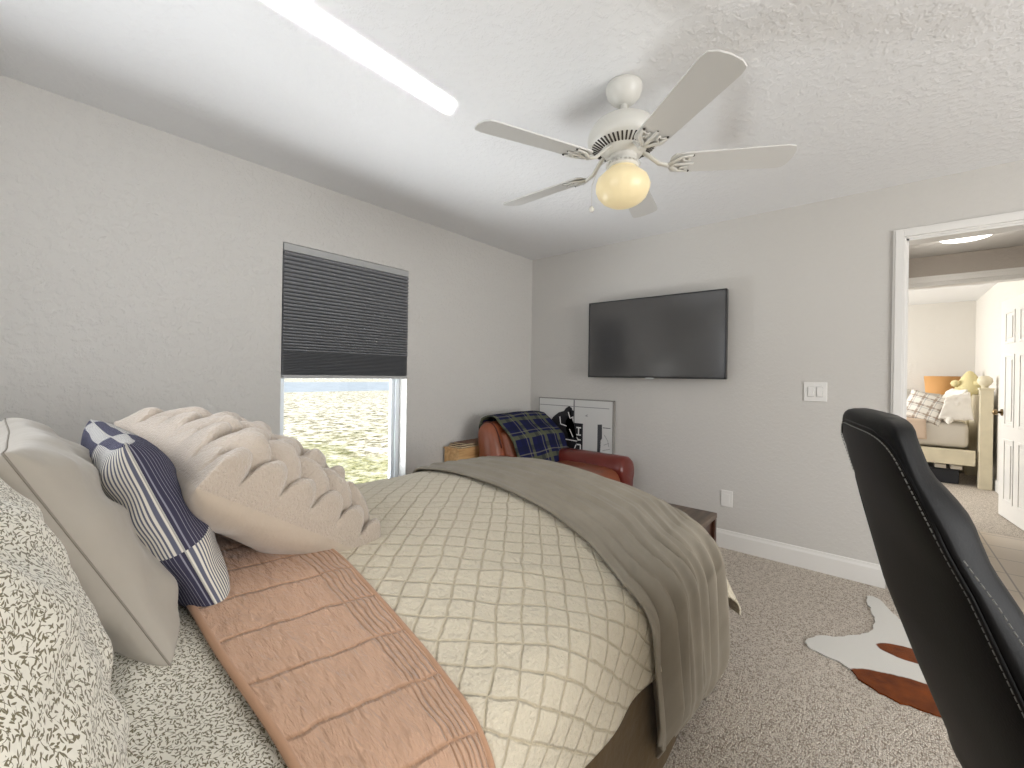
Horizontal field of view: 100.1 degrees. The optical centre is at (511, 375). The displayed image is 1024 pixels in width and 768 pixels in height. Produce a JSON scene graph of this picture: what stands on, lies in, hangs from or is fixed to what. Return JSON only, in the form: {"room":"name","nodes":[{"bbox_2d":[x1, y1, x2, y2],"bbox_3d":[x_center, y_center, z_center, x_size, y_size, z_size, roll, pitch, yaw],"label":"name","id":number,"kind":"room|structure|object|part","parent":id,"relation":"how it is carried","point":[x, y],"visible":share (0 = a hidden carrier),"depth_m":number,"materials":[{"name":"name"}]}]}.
{"room":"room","nodes":[
{"label":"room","id":0,"kind":"room"},
{"bbox_2d":[0,75,532,475],"bbox_3d":[-1.196,0.019,2.896,0.160,2.440,4.090,1,0,41],"label":"wall","id":1,"kind":"structure","parent":0,"point":[141,265],"depth_m":2.19,"materials":[{"name":"grey paint"}]},
{"bbox_2d":[280,378,399,477],"bbox_3d":[-1.139,0.048,2.945,0.165,1.685,0.900,1,0,41],"label":"window","id":2,"kind":"structure","parent":1,"relation":"in","point":[394,384],"depth_m":3.28,"materials":[{"name":"white plastic"}]},
{"bbox_3d":[-1.179,0.037,2.978,0.060,1.665,0.900,1,0,40],"label":"frame","id":3,"kind":"part","parent":2,"relation":"part of","materials":[{"name":"white plastic"}]},
{"bbox_2d":[281,242,408,378],"bbox_3d":[-1.091,-0.383,2.909,0.058,0.812,0.892,1,0,41],"label":"cellular shade","id":4,"kind":"object","parent":1,"relation":"attached to","point":[343,317],"visible":0.88,"depth_m":2.83,"materials":[{"name":"grey fabric"}]},
{"bbox_3d":[-1.095,0.012,2.907,0.052,0.022,0.886,1,0,40],"label":"rail","id":5,"kind":"part","parent":4,"relation":"part of","materials":[{"name":"grey plastic"}]},
{"bbox_2d":[0,0,1023,259],"bbox_3d":[1.117,-1.225,1.016,6.090,0.120,4.210,1,0,41],"label":"ceiling","id":6,"kind":"structure","parent":0,"point":[380,103],"depth_m":1.76,"materials":[{"name":"white paint"}]},
{"bbox_2d":[475,49,796,217],"bbox_3d":[0.422,-0.925,1.771,1.196,0.502,1.233,1,0,41],"label":"ceiling fan","id":7,"kind":"object","parent":6,"relation":"hanging from","point":[625,135],"visible":1,"depth_m":1.64,"materials":[{"name":"white metal"}]},
{"bbox_3d":[0.090,-0.842,1.535,0.461,0.045,0.129,1,0,-27],"label":"blade","id":8,"kind":"part","parent":7,"relation":"part of","materials":[{"name":"white wood"}]},
{"bbox_3d":[0.152,-0.859,2.022,0.460,0.039,0.138,1,0,40],"label":"blade","id":9,"kind":"part","parent":7,"relation":"part of","materials":[{"name":"white wood"}]},
{"bbox_3d":[0.356,-0.776,1.766,0.079,0.203,0.023,1,0,25],"label":"pull chain","id":10,"kind":"part","parent":7,"relation":"part of","materials":[{"name":"white metal"}]},
{"bbox_3d":[0.452,-1.070,1.737,0.064,0.070,0.064,1,0,40],"label":"rod","id":11,"kind":"part","parent":7,"relation":"part of","materials":[{"name":"white metal"}]},
{"bbox_3d":[0.448,-0.761,1.737,0.217,0.153,0.217,1,0,40],"label":"glass globe","id":12,"kind":"part","parent":7,"relation":"part of","materials":[{"name":"beige glass"}]},
{"bbox_3d":[0.628,-0.862,2.107,0.130,0.045,0.461,1,0,24],"label":"blade","id":13,"kind":"part","parent":7,"relation":"part of","materials":[{"name":"white wood"}]},
{"bbox_3d":[0.530,-0.836,1.334,0.130,0.039,0.461,1,0,-9],"label":"blade","id":14,"kind":"part","parent":7,"relation":"part of","materials":[{"name":"white wood"}]},
{"bbox_3d":[0.857,-0.849,1.681,0.461,0.032,0.131,1,0,6],"label":"blade","id":15,"kind":"part","parent":7,"relation":"part of","materials":[{"name":"white wood"}]},
{"bbox_2d":[530,160,1023,588],"bbox_3d":[2.425,0.076,2.571,6.090,2.440,0.120,1,0,41],"label":"wall","id":16,"kind":"structure","parent":0,"point":[809,286],"depth_m":3.02,"materials":[{"name":"grey paint"}]},
{"bbox_2d":[588,288,728,378],"bbox_3d":[1.151,-0.301,3.498,1.130,0.662,0.128,1,0,41],"label":"television","id":17,"kind":"object","parent":16,"relation":"attached to","point":[681,335],"visible":1,"depth_m":3.39,"materials":[{"name":"black plastic"}]},
{"bbox_2d":[721,490,732,507],"bbox_3d":[1.595,0.915,3.184,0.080,0.120,0.008,1,0,41],"label":"wall outlet","id":18,"kind":"object","parent":16,"relation":"attached to","point":[726,496],"visible":1,"depth_m":3.18,"materials":[{"name":"white plastic"}]},
{"bbox_2d":[716,528,884,588],"bbox_3d":[1.218,1.210,3.498,2.756,0.134,0.014,1,0,41],"label":"baseboard","id":19,"kind":"structure","parent":16,"relation":"attached to","point":[852,569],"depth_m":2.87,"materials":[{"name":"white"}]},
{"bbox_2d":[804,382,826,401],"bbox_3d":[2.007,0.109,2.840,0.128,0.128,0.011,1,0,41],"label":"light switch","id":20,"kind":"object","parent":16,"relation":"attached to","point":[813,391],"visible":1,"depth_m":2.84,"materials":[{"name":"white plastic"}]},
{"bbox_2d":[890,210,1023,418],"bbox_3d":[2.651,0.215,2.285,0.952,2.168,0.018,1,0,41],"label":"trim","id":21,"kind":"structure","parent":16,"relation":"attached to","point":[900,237],"depth_m":2.56,"materials":[{"name":"white wood"}]},
{"bbox_2d":[663,471,1023,767],"bbox_3d":[2.889,1.353,3.137,6.090,0.100,9.790,1,0,41],"label":"floor","id":22,"kind":"structure","parent":0,"point":[778,702],"depth_m":1.75,"materials":[{"name":"carpet"}]},
{"bbox_2d":[444,446,478,461],"bbox_3d":[-0.335,0.919,3.628,0.180,0.667,0.490,1,0,41],"label":"wooden box","id":23,"kind":"object","parent":22,"relation":"on","point":[451,453],"visible":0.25,"depth_m":3.46,"materials":[{"name":"brown wood"}]},
{"bbox_3d":[-0.330,0.592,3.628,0.180,0.012,0.490,1,0,40],"label":"lid","id":24,"kind":"part","parent":23,"relation":"part of","materials":[{"name":"brown wood"}]},
{"bbox_2d":[448,444,478,448],"bbox_3d":[-0.337,0.579,3.620,0.146,0.012,0.406,1,0,38],"label":"magazine","id":25,"kind":"object","parent":23,"relation":"on","point":[454,446],"visible":0.38,"depth_m":3.48,"materials":[{"name":"beige paper"}]},
{"bbox_2d":[450,443,477,446],"bbox_3d":[-0.330,0.568,3.628,0.146,0.010,0.386,1,0,44],"label":"magazine","id":26,"kind":"object","parent":25,"relation":"on","point":[455,444],"visible":0.36,"depth_m":3.49,"materials":[{"name":"beige paper"}]},
{"bbox_2d":[454,438,477,444],"bbox_3d":[-0.317,0.558,3.643,0.146,0.009,0.366,1,0,35],"label":"magazine","id":27,"kind":"object","parent":26,"relation":"on","point":[475,440],"visible":0.57,"depth_m":3.56,"materials":[{"name":"beige paper"}]},
{"bbox_2d":[478,421,633,486],"bbox_3d":[0.335,0.823,3.481,1.012,0.880,0.975,1,0,41],"label":"armchair","id":28,"kind":"object","parent":22,"relation":"on","point":[493,440],"visible":0.24,"depth_m":3.42,"materials":[{"name":"red leather"}]},
{"bbox_3d":[0.091,0.672,3.746,0.281,0.574,0.890,1,0,40],"label":"backrest","id":29,"kind":"part","parent":28,"relation":"part of","materials":[{"name":"red leather"}]},
{"bbox_2d":[501,431,516,456],"bbox_3d":[0.142,0.660,3.605,0.236,0.400,0.560,1,0,40],"label":"cushion","id":30,"kind":"object","parent":28,"relation":"on","point":[507,446],"depth_m":3.40,"materials":[{"name":"brown leather"}]},
{"bbox_2d":[479,410,567,461],"bbox_3d":[0.167,0.547,3.680,0.591,0.452,0.727,1,0,41],"label":"plaid blanket","id":31,"kind":"object","parent":28,"relation":"on","point":[533,434],"visible":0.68,"depth_m":3.59,"materials":[{"name":"blue fabric"}]},
{"bbox_2d":[558,461,619,481],"bbox_3d":[0.419,0.850,3.366,0.685,0.269,0.560,1,0,40],"label":"seat cushion","id":32,"kind":"object","parent":28,"relation":"on","point":[611,471],"depth_m":3.35,"materials":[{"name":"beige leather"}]},
{"bbox_3d":[0.598,0.904,3.673,0.860,0.526,0.250,1,0,40],"label":"armrest","id":33,"kind":"part","parent":28,"relation":"part of","materials":[{"name":"leather"}]},
{"bbox_2d":[539,397,614,453],"bbox_3d":[0.582,0.744,4.027,0.815,1.046,0.029,1,0,41],"label":"print","id":34,"kind":"object","parent":22,"relation":"on","point":[585,424],"visible":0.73,"depth_m":3.94,"materials":[{"name":"white paper"}]},
{"bbox_2d":[585,682,677,767],"bbox_3d":[-0.402,0.672,1.505,1.690,1.160,2.301,1,0,41],"label":"bed","id":35,"kind":"object","parent":22,"relation":"on","point":[633,744],"visible":0.02,"depth_m":1.27,"materials":[{"name":"brown wood"}]},
{"bbox_2d":[111,604,287,767],"bbox_3d":[-0.893,0.743,0.924,1.544,0.531,0.582,1,0,41],"label":"sheet","id":36,"kind":"object","parent":35,"relation":"on","point":[189,712],"visible":0.06,"depth_m":0.71,"materials":[{"name":"fabric"}]},
{"bbox_2d":[0,478,129,767],"bbox_3d":[-0.584,0.333,0.463,0.624,0.450,0.239,1,0,41],"label":"print pillow","id":37,"kind":"object","parent":36,"relation":"on","point":[59,708],"visible":1,"depth_m":0.37,"materials":[{"name":"fabric"}]},
{"bbox_2d":[0,418,179,665],"bbox_3d":[-0.936,0.317,0.925,0.664,0.421,0.286,1,0,41],"label":"pillow","id":38,"kind":"object","parent":36,"relation":"on","point":[133,595],"visible":0.73,"depth_m":0.75,"materials":[{"name":"beige fabric"}]},
{"bbox_2d":[186,533,495,767],"bbox_3d":[-0.705,0.718,1.148,1.594,0.513,0.367,1,0,41],"label":"quilt","id":39,"kind":"object","parent":36,"relation":"on","point":[335,678],"visible":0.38,"depth_m":0.82,"materials":[{"name":"pink fabric"}]},
{"bbox_2d":[81,419,229,608],"bbox_3d":[-0.869,0.326,1.035,0.524,0.412,0.233,1,0,41],"label":"striped pillow","id":40,"kind":"object","parent":39,"relation":"on","point":[135,474],"visible":0.63,"depth_m":0.88,"materials":[{"name":"blue fabric"}]},
{"bbox_2d":[114,406,380,554],"bbox_3d":[-0.755,0.331,1.263,0.604,0.476,0.532,1,0,33],"label":"ruffled pillow","id":41,"kind":"object","parent":39,"relation":"on","point":[255,487],"visible":0.76,"depth_m":1.08,"materials":[{"name":"beige fabric"}]},
{"bbox_2d":[339,470,740,767],"bbox_3d":[-0.102,0.766,1.862,1.666,0.554,1.556,1,0,41],"label":"quilt","id":42,"kind":"object","parent":35,"relation":"on","point":[549,651],"visible":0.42,"depth_m":1.14,"materials":[{"name":"beige fabric"}]},
{"bbox_2d":[412,456,729,758],"bbox_3d":[0.110,0.878,2.071,1.624,0.829,0.908,1,0,41],"label":"throw blanket","id":43,"kind":"object","parent":42,"relation":"on","point":[671,565],"visible":0.94,"depth_m":1.59,"materials":[{"name":"grey fabric"}]},
{"bbox_2d":[669,503,716,541],"bbox_3d":[0.964,1.052,2.576,0.385,0.442,0.410,1,0,41],"label":"side table","id":44,"kind":"object","parent":22,"relation":"on","point":[707,519],"visible":0.11,"depth_m":2.58,"materials":[{"name":"brown wood"}]},
{"bbox_3d":[0.966,1.038,2.578,0.345,0.350,0.365,1,0,40],"label":"panel","id":45,"kind":"part","parent":44,"relation":"part of","materials":[{"name":"brown wood"}]},
{"bbox_3d":[1.215,1.072,2.604,0.036,0.410,0.036,1,0,40],"label":"leg","id":46,"kind":"part","parent":44,"relation":"part of","materials":[{"name":"brown wood"}]},
{"bbox_2d":[805,596,941,717],"bbox_3d":[1.987,1.285,1.897,1.091,0.006,1.132,1,0,41],"label":"cowhide rug","id":47,"kind":"object","parent":22,"relation":"on","point":[883,658],"visible":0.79,"depth_m":1.94,"materials":[{"name":"white fur"}]},
{"bbox_2d":[841,408,1023,767],"bbox_3d":[1.138,0.680,0.726,0.909,1.192,0.750,1,0,29],"label":"office chair","id":48,"kind":"object","parent":22,"relation":"on","point":[964,629],"visible":1,"depth_m":0.75,"materials":[{"name":"black leather"}]},
{"bbox_2d":[927,462,959,483],"bbox_3d":[5.346,1.246,5.742,0.860,0.190,0.520,1,0,41],"label":"storage box","id":49,"kind":"object","parent":22,"relation":"on","point":[946,475],"visible":0.33,"depth_m":5.36,"materials":[{"name":"black plastic"}]},
{"bbox_2d":[934,463,945,467],"bbox_3d":[5.375,1.126,5.389,0.100,0.050,0.129,1,0,41],"label":"folded towel","id":50,"kind":"object","parent":49,"relation":"on","point":[940,465],"visible":0.84,"depth_m":5.35,"materials":[{"name":"beige fabric"}]},
{"bbox_3d":[5.347,1.161,5.742,0.860,0.020,0.520,1,0,40],"label":"lid","id":51,"kind":"part","parent":49,"relation":"part of","materials":[{"name":"grey plastic"}]},
{"bbox_2d":[949,464,961,469],"bbox_3d":[5.482,1.128,5.298,0.100,0.050,0.129,1,0,41],"label":"folded towel","id":52,"kind":"object","parent":49,"relation":"on","point":[959,467],"visible":0.89,"depth_m":5.25,"materials":[{"name":"beige fabric"}]},
{"bbox_2d":[918,376,994,490],"bbox_3d":[5.202,0.669,6.070,2.022,1.340,1.136,1,0,41],"label":"bed","id":53,"kind":"object","parent":22,"relation":"on","point":[945,443],"visible":0.48,"depth_m":5.21,"materials":[{"name":"paint"}]},
{"bbox_2d":[906,417,926,438],"bbox_3d":[5.199,0.679,5.598,0.290,0.250,0.320,1,0,41],"label":"blanket","id":54,"kind":"object","parent":53,"relation":"on","point":[919,425],"visible":0.38,"depth_m":5.43,"materials":[{"name":"beige fabric"}]},
{"bbox_2d":[907,389,944,426],"bbox_3d":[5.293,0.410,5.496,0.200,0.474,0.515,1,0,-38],"label":"plaid pillow","id":55,"kind":"object","parent":53,"relation":"on","point":[920,405],"visible":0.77,"depth_m":5.45,"materials":[{"name":"white fabric"}]},
{"bbox_3d":[5.489,0.996,6.490,1.840,0.185,0.040,1,0,40],"label":"rail","id":56,"kind":"part","parent":53,"relation":"part of","materials":[{"name":"beige paint"}]},
{"bbox_3d":[5.154,0.731,6.109,1.760,0.305,0.960,1,0,40],"label":"mattress","id":57,"kind":"part","parent":53,"relation":"part of","materials":[{"name":"beige fabric"}]},
{"bbox_3d":[4.827,0.985,5.715,1.840,0.185,0.040,1,0,40],"label":"rail","id":58,"kind":"part","parent":53,"relation":"part of","materials":[{"name":"beige paint"}]},
{"bbox_2d":[938,388,973,423],"bbox_3d":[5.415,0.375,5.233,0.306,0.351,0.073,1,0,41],"label":"pillow","id":59,"kind":"object","parent":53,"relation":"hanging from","point":[963,411],"visible":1,"depth_m":5.21,"materials":[{"name":"white fabric"}]},
{"bbox_2d":[950,371,980,395],"bbox_3d":[6.122,0.105,5.742,0.314,0.335,0.297,1,0,-24],"label":"plush toy","id":60,"kind":"object","parent":53,"relation":"on","point":[968,381],"visible":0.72,"depth_m":5.69,"materials":[{"name":"beige fabric"}]},
{"bbox_3d":[6.247,0.757,5.833,0.124,1.195,0.124,1,0,40],"label":"post","id":61,"kind":"part","parent":53,"relation":"part of","materials":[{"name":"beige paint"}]},
{"bbox_3d":[5.920,0.650,5.457,0.050,0.800,0.900,1,0,40],"label":"headboard","id":62,"kind":"part","parent":53,"relation":"part of","materials":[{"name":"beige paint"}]},
{"bbox_3d":[5.598,0.747,5.073,0.124,1.195,0.124,1,0,40],"label":"post","id":63,"kind":"part","parent":53,"relation":"part of","materials":[{"name":"beige paint"}]},
{"bbox_2d":[959,420,964,471],"bbox_3d":[6.235,0.985,6.209,0.500,0.700,0.400,1,0,41],"label":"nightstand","id":64,"kind":"object","parent":22,"relation":"on","point":[963,421],"visible":0.02,"depth_m":5.94,"materials":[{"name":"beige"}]},
{"bbox_2d":[924,376,960,397],"bbox_3d":[6.230,0.325,6.222,0.380,0.620,0.380,1,0,41],"label":"table lamp","id":65,"kind":"object","parent":64,"relation":"on","point":[940,385],"visible":0.46,"depth_m":6.12,"materials":[{"name":"brown fabric"}]},
{"bbox_2d":[907,301,975,396],"bbox_3d":[5.330,0.121,7.427,3.900,2.440,0.120,1,0,41],"label":"wall","id":66,"kind":"structure","parent":0,"point":[941,336],"depth_m":6.43,"materials":[{"name":"white paint"}]},
{"bbox_2d":[908,282,997,304],"bbox_3d":[4.171,-1.167,6.047,3.900,0.100,3.750,1,0,41],"label":"ceiling","id":67,"kind":"structure","parent":0,"point":[962,293],"depth_m":5.77,"materials":[{"name":"white paint"}]},
{"bbox_2d":[909,245,1023,277],"bbox_3d":[4.012,0.135,3.621,3.800,2.370,0.120,1,0,41],"label":"wall","id":68,"kind":"structure","parent":0,"point":[1008,257],"depth_m":3.66,"materials":[{"name":"beige paint"}]},
{"bbox_2d":[909,267,1023,289],"bbox_3d":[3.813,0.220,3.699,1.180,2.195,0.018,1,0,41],"label":"trim","id":69,"kind":"structure","parent":68,"relation":"attached to","point":[1018,271],"depth_m":3.65,"materials":[{"name":"white wood"}]},
{"bbox_2d":[909,230,1023,258],"bbox_3d":[3.437,-1.109,2.925,4.040,0.100,1.710,1,0,41],"label":"ceiling","id":70,"kind":"structure","parent":0,"point":[1014,238],"depth_m":3.49,"materials":[{"name":"white paint"}]},
{"bbox_2d":[939,234,991,242],"bbox_3d":[3.333,-1.028,3.151,0.294,0.064,0.294,1,0,41],"label":"ceiling light","id":71,"kind":"object","parent":70,"relation":"attached to","point":[968,239],"visible":0.28,"depth_m":3.16,"materials":[{"name":"white glass"}]},
{"bbox_2d":[975,280,1023,480],"bbox_3d":[5.549,0.124,4.774,0.120,2.440,3.630,1,0,41],"label":"wall","id":72,"kind":"structure","parent":0,"point":[988,306],"depth_m":5.19,"materials":[{"name":"white paint"}]},
{"bbox_2d":[992,477,998,493],"bbox_3d":[5.480,1.276,4.818,0.014,0.134,3.630,1,0,41],"label":"baseboard","id":73,"kind":"structure","parent":72,"relation":"attached to","point":[995,483],"depth_m":4.97,"materials":[{"name":"white"}]},
{"bbox_2d":[992,294,1023,530],"bbox_3d":[4.459,0.307,3.768,0.165,2.020,0.767,1,0,34],"label":"door","id":74,"kind":"structure","parent":72,"relation":"in","point":[1011,434],"depth_m":3.86,"materials":[{"name":"white paint"}]},
{"bbox_3d":[4.639,0.350,4.037,0.165,0.064,0.064,1,0,34],"label":"knob","id":75,"kind":"part","parent":74,"relation":"part of","materials":[{"name":"gold metal"}]},
{"bbox_3d":[4.524,0.878,3.916,0.007,0.580,0.220,1,0,34],"label":"panel","id":76,"kind":"part","parent":74,"relation":"part of","materials":[{"name":"white paint"}]},
{"bbox_3d":[4.535,0.138,3.916,0.007,0.660,0.220,1,0,34],"label":"panel","id":77,"kind":"part","parent":74,"relation":"part of","materials":[{"name":"white paint"}]},
{"bbox_3d":[4.545,-0.442,3.916,0.007,0.300,0.220,1,0,34],"label":"panel","id":78,"kind":"part","parent":74,"relation":"part of","materials":[{"name":"white paint"}]},
{"bbox_3d":[4.346,0.875,3.650,0.007,0.580,0.220,1,0,34],"label":"panel","id":79,"kind":"part","parent":74,"relation":"part of","materials":[{"name":"white paint"}]},
{"bbox_3d":[4.357,0.136,3.650,0.007,0.660,0.220,1,0,34],"label":"panel","id":80,"kind":"part","parent":74,"relation":"part of","materials":[{"name":"white paint"}]},
{"bbox_3d":[4.366,-0.444,3.650,0.007,0.300,0.220,1,0,34],"label":"panel","id":81,"kind":"part","parent":74,"relation":"part of","materials":[{"name":"white paint"}]},
{"label":"outside","id":82,"kind":"structure","parent":0,"visible":0},
{"bbox_2d":[283,378,389,483],"bbox_3d":[-93.461,0.019,92.964,257.130,0.180,100.000,1,0,40],"label":"grass","id":83,"kind":"structure","parent":82,"point":[350,428],"depth_m":10.90,"materials":[{"name":"green plant"}]},
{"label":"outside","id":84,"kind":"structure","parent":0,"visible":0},
{"bbox_2d":[284,382,388,392],"bbox_3d":[-24.495,0.993,40.631,30.000,0.030,150.000,1,0,40],"label":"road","id":85,"kind":"structure","parent":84,"point":[288,386],"depth_m":40.98,"materials":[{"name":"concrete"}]}
]}

